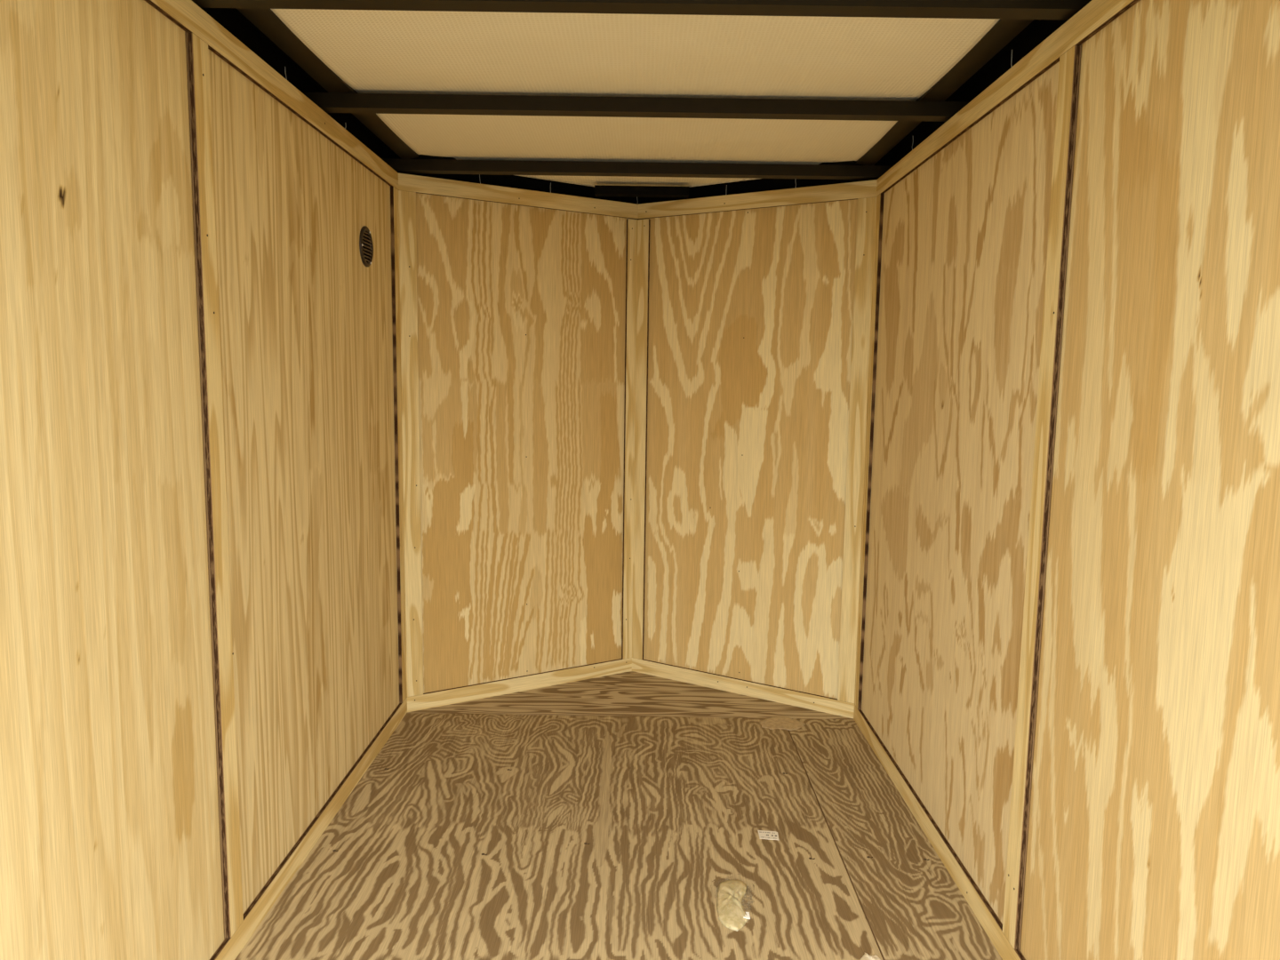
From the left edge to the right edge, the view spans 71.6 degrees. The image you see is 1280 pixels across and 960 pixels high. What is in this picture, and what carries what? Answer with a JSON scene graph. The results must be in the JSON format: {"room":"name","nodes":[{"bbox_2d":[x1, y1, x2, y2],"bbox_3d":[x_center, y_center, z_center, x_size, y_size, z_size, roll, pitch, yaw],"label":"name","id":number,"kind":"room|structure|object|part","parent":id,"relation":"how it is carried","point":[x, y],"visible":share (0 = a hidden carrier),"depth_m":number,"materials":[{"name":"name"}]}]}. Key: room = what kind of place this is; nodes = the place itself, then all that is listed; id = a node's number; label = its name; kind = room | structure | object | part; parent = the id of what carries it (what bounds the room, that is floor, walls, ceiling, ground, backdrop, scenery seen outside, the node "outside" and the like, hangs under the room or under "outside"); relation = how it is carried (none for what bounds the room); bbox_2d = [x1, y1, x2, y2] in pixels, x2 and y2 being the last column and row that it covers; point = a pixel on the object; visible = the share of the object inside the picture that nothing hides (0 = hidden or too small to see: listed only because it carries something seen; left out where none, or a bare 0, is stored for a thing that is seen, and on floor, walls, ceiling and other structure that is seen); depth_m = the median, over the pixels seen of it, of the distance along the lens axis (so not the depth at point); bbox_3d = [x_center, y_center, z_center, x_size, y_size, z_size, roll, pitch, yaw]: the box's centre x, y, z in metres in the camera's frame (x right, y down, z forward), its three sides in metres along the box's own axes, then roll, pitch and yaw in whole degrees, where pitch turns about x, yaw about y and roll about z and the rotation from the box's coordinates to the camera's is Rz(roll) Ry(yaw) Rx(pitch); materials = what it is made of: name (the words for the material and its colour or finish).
{"room":"cargo space","nodes":[
{"label":"cargo space","id":0,"kind":"room"},
{"bbox_2d":[0,0,399,959],"bbox_3d":[-0.758,0.028,1.489,0.055,1.752,2.470,1,7,0],"label":"wall","id":1,"kind":"structure","parent":0,"point":[110,841],"depth_m":1.36,"materials":[{"name":"brown wood"}]},
{"bbox_3d":[-0.736,0.127,0.880,0.010,1.638,1.238,1,7,0],"label":"plywood panel","id":2,"kind":"part","parent":1,"relation":"part of","materials":[{"name":"brown wood"}]},
{"bbox_2d":[185,32,243,937],"bbox_3d":[-0.725,0.051,1.524,0.010,1.539,0.054,1,7,0],"label":"trim","id":3,"kind":"structure","parent":1,"relation":"attached to","point":[196,48],"depth_m":1.51,"materials":[{"name":"brown wood"}]},
{"bbox_2d":[144,0,398,190],"bbox_3d":[-0.714,-0.732,1.388,0.010,0.048,2.446,1,7,0],"label":"trim","id":4,"kind":"structure","parent":1,"relation":"attached to","point":[186,14],"depth_m":1.68,"materials":[{"name":"brown wood"}]},
{"bbox_3d":[-0.735,-0.015,2.095,0.010,1.638,1.201,1,7,0],"label":"plywood panel","id":5,"kind":"part","parent":1,"relation":"part of","materials":[{"name":"brown wood"}]},
{"bbox_2d":[209,697,407,959],"bbox_3d":[-0.737,0.846,1.572,0.010,0.049,2.446,1,7,0],"label":"baseboard","id":6,"kind":"structure","parent":1,"relation":"attached to","point":[229,948],"depth_m":1.93,"materials":[{"name":"brown wood"}]},
{"bbox_2d":[359,225,373,266],"bbox_3d":[-0.720,-0.613,2.332,0.012,0.104,0.104,1,7,0],"label":"air vent","id":7,"kind":"object","parent":1,"relation":"in","point":[366,250],"visible":1,"depth_m":2.33,"materials":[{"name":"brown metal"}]},
{"bbox_2d":[390,186,407,703],"bbox_3d":[-0.724,-0.082,2.667,0.010,1.539,0.056,1,7,0],"label":"trim","id":8,"kind":"structure","parent":1,"relation":"attached to","point":[394,192],"depth_m":2.65,"materials":[{"name":"brown wood"}]},
{"bbox_2d":[382,144,638,693],"bbox_3d":[-0.388,-0.135,2.925,0.895,1.752,0.051,-3,8,-31],"label":"wall","id":9,"kind":"structure","parent":0,"point":[522,309],"depth_m":2.89,"materials":[{"name":"brown wood"}]},
{"bbox_2d":[398,190,423,696],"bbox_3d":[-0.701,-0.086,2.705,0.058,1.539,0.011,-3,8,-31],"label":"trim","id":10,"kind":"structure","parent":9,"relation":"attached to","point":[406,199],"depth_m":2.70,"materials":[{"name":"brown wood"}]},
{"bbox_2d":[398,173,638,219],"bbox_3d":[-0.360,-0.893,2.811,0.830,0.048,0.011,-3,8,-31],"label":"trim","id":11,"kind":"structure","parent":9,"relation":"attached to","point":[406,182],"depth_m":2.78,"materials":[{"name":"brown wood"}]},
{"bbox_2d":[407,657,631,711],"bbox_3d":[-0.382,0.684,2.996,0.830,0.049,0.011,-3,8,-31],"label":"baseboard","id":12,"kind":"structure","parent":9,"relation":"attached to","point":[430,700],"depth_m":2.97,"materials":[{"name":"brown wood"}]},
{"bbox_2d":[621,218,637,659],"bbox_3d":[-0.035,-0.122,3.106,0.044,1.536,0.011,-3,8,-31],"label":"trim","id":13,"kind":"structure","parent":9,"relation":"attached to","point":[631,252],"depth_m":3.10,"materials":[{"name":"brown wood"}]},
{"bbox_2d":[234,671,1002,959],"bbox_3d":[-0.032,0.876,1.812,1.530,0.052,2.916,1,7,0],"label":"floor","id":14,"kind":"structure","parent":0,"point":[602,818],"depth_m":2.01,"materials":[{"name":"brown wood"}]},
{"bbox_2d":[716,879,750,931],"bbox_3d":[0.185,0.849,1.811,0.105,0.013,0.198,3,7,19],"label":"crumpled plastic bag","id":15,"kind":"object","parent":14,"relation":"on","point":[731,912],"visible":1,"depth_m":1.78,"materials":[{"name":"beige plastic"}]},
{"bbox_2d":[757,830,778,839],"bbox_3d":[0.298,0.827,2.066,0.049,0.001,0.039,2,7,7],"label":"paper label","id":16,"kind":"object","parent":14,"relation":"on","point":[763,834],"visible":1,"depth_m":2.06,"materials":[{"name":"grey paper"}]},
{"bbox_2d":[759,716,805,730],"bbox_3d":[0.440,0.750,2.740,0.142,0.002,0.116,1,7,0],"label":"smear","id":17,"kind":"object","parent":14,"relation":"on","point":[786,723],"visible":1,"depth_m":2.73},
{"bbox_2d":[860,952,880,959],"bbox_3d":[0.420,0.877,1.621,0.037,0.008,0.054,4,7,25],"label":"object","id":18,"kind":"object","parent":14,"relation":"on","point":[866,956],"visible":1,"depth_m":1.63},
{"bbox_2d":[271,8,999,187],"bbox_3d":[-0.008,-0.811,1.556,1.276,0.020,2.800,1,7,0],"label":"ceiling","id":19,"kind":"structure","parent":0,"point":[372,52],"depth_m":1.82,"materials":[{"name":"white fabric"}]},
{"bbox_2d":[235,8,419,159],"bbox_3d":[-0.668,-0.817,1.406,0.056,0.038,2.439,1,7,0],"label":"roof rail","id":20,"kind":"object","parent":19,"relation":"attached to","point":[266,20],"visible":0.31,"depth_m":1.81,"materials":[{"name":"black metal"}]},
{"bbox_2d":[394,152,594,188],"bbox_3d":[-0.332,-0.973,2.783,0.842,0.038,0.123,-3,8,-32],"label":"roof rail","id":21,"kind":"object","parent":19,"relation":"attached to","point":[421,156],"visible":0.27,"depth_m":2.80,"materials":[{"name":"black metal"}]},
{"bbox_2d":[302,92,970,121],"bbox_3d":[-0.008,-0.842,2.005,1.496,0.032,0.042,1,7,0],"label":"ceiling beam","id":22,"kind":"structure","parent":19,"relation":"attached to","point":[329,102],"depth_m":1.98,"materials":[{"name":"black metal"}]},
{"bbox_2d":[381,158,893,180],"bbox_3d":[-0.007,-0.912,2.608,1.496,0.032,0.043,1,7,0],"label":"ceiling beam","id":23,"kind":"structure","parent":19,"relation":"attached to","point":[432,166],"depth_m":2.59,"materials":[{"name":"black metal"}]},
{"bbox_2d":[192,0,1091,20],"bbox_3d":[-0.009,-0.774,1.426,1.496,0.032,0.043,1,7,0],"label":"ceiling beam","id":24,"kind":"structure","parent":19,"relation":"attached to","point":[1061,10],"depth_m":1.42,"materials":[{"name":"black metal"}]},
{"bbox_2d":[594,184,689,197],"bbox_3d":[0.007,-0.931,2.864,0.303,0.026,0.042,1,7,0],"label":"brace","id":25,"kind":"object","parent":19,"relation":"attached to","point":[600,190],"visible":1,"depth_m":2.84,"materials":[{"name":"black metal"}]},
{"bbox_2d":[689,159,880,189],"bbox_3d":[0.319,-0.964,2.783,0.842,0.038,0.123,5,8,32],"label":"roof rail","id":26,"kind":"object","parent":19,"relation":"attached to","point":[845,163],"visible":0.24,"depth_m":2.80,"materials":[{"name":"black metal"}]},
{"bbox_2d":[856,19,1033,165],"bbox_3d":[0.652,-0.798,1.406,0.056,0.038,2.439,1,7,0],"label":"roof rail","id":27,"kind":"object","parent":19,"relation":"attached to","point":[1004,31],"visible":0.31,"depth_m":1.80,"materials":[{"name":"black metal"}]},
{"bbox_2d":[230,8,1041,152],"bbox_3d":[-0.008,-0.866,1.617,1.530,0.015,2.934,1,7,0],"label":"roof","id":28,"kind":"structure","parent":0,"point":[1034,22],"depth_m":1.91,"materials":[{"name":"black metal"}]},
{"bbox_2d":[638,152,893,698],"bbox_3d":[0.351,-0.124,2.925,0.895,1.752,0.051,5,8,31],"label":"wall","id":29,"kind":"structure","parent":0,"point":[751,310],"depth_m":2.89,"materials":[{"name":"brown wood"}]},
{"bbox_2d":[632,218,650,659],"bbox_3d":[0.000,-0.121,3.104,0.050,1.536,0.010,5,8,31],"label":"trim","id":30,"kind":"structure","parent":29,"relation":"attached to","point":[644,226],"depth_m":3.09,"materials":[{"name":"brown wood"}]},
{"bbox_2d":[632,657,854,718],"bbox_3d":[0.322,0.694,2.996,0.830,0.049,0.010,5,8,31],"label":"baseboard","id":31,"kind":"structure","parent":29,"relation":"attached to","point":[828,705],"depth_m":2.97,"materials":[{"name":"brown wood"}]},
{"bbox_2d":[637,179,877,219],"bbox_3d":[0.345,-0.884,2.811,0.830,0.048,0.011,5,8,31],"label":"trim","id":32,"kind":"structure","parent":29,"relation":"attached to","point":[867,188],"depth_m":2.78,"materials":[{"name":"brown wood"}]},
{"bbox_2d":[837,197,876,703],"bbox_3d":[0.663,-0.067,2.706,0.060,1.539,0.010,5,8,31],"label":"trim","id":33,"kind":"structure","parent":29,"relation":"attached to","point":[866,217],"depth_m":2.70,"materials":[{"name":"brown wood"}]},
{"bbox_2d":[861,0,1279,959],"bbox_3d":[0.717,0.049,1.490,0.055,1.752,2.470,1,7,0],"label":"wall","id":34,"kind":"structure","parent":0,"point":[1154,825],"depth_m":1.31,"materials":[{"name":"brown wood"}]},
{"bbox_2d":[854,193,884,709],"bbox_3d":[0.686,-0.062,2.667,0.010,1.539,0.056,1,7,0],"label":"trim","id":35,"kind":"structure","parent":34,"relation":"attached to","point":[879,203],"depth_m":2.65,"materials":[{"name":"brown wood"}]},
{"bbox_2d":[853,704,1025,959],"bbox_3d":[0.673,0.866,1.573,0.010,0.049,2.446,1,7,0],"label":"baseboard","id":36,"kind":"structure","parent":34,"relation":"attached to","point":[977,901],"depth_m":1.96,"materials":[{"name":"brown wood"}]},
{"bbox_3d":[0.695,0.005,2.095,0.010,1.638,1.201,1,7,0],"label":"plywood panel","id":37,"kind":"part","parent":34,"relation":"part of","materials":[{"name":"brown wood"}]},
{"bbox_2d":[876,0,1140,196],"bbox_3d":[0.695,-0.712,1.388,0.010,0.048,2.446,1,7,0],"label":"trim","id":38,"kind":"structure","parent":34,"relation":"attached to","point":[1097,14],"depth_m":1.64,"materials":[{"name":"brown wood"}]},
{"bbox_2d":[1002,45,1080,949],"bbox_3d":[0.684,0.071,1.523,0.010,1.539,0.051,1,7,0],"label":"trim","id":39,"kind":"structure","parent":34,"relation":"attached to","point":[1069,61],"depth_m":1.51,"materials":[{"name":"brown wood"}]},
{"bbox_3d":[0.693,0.147,0.881,0.010,1.638,1.238,1,7,0],"label":"plywood panel","id":40,"kind":"part","parent":34,"relation":"part of","materials":[{"name":"brown wood"}]}
]}

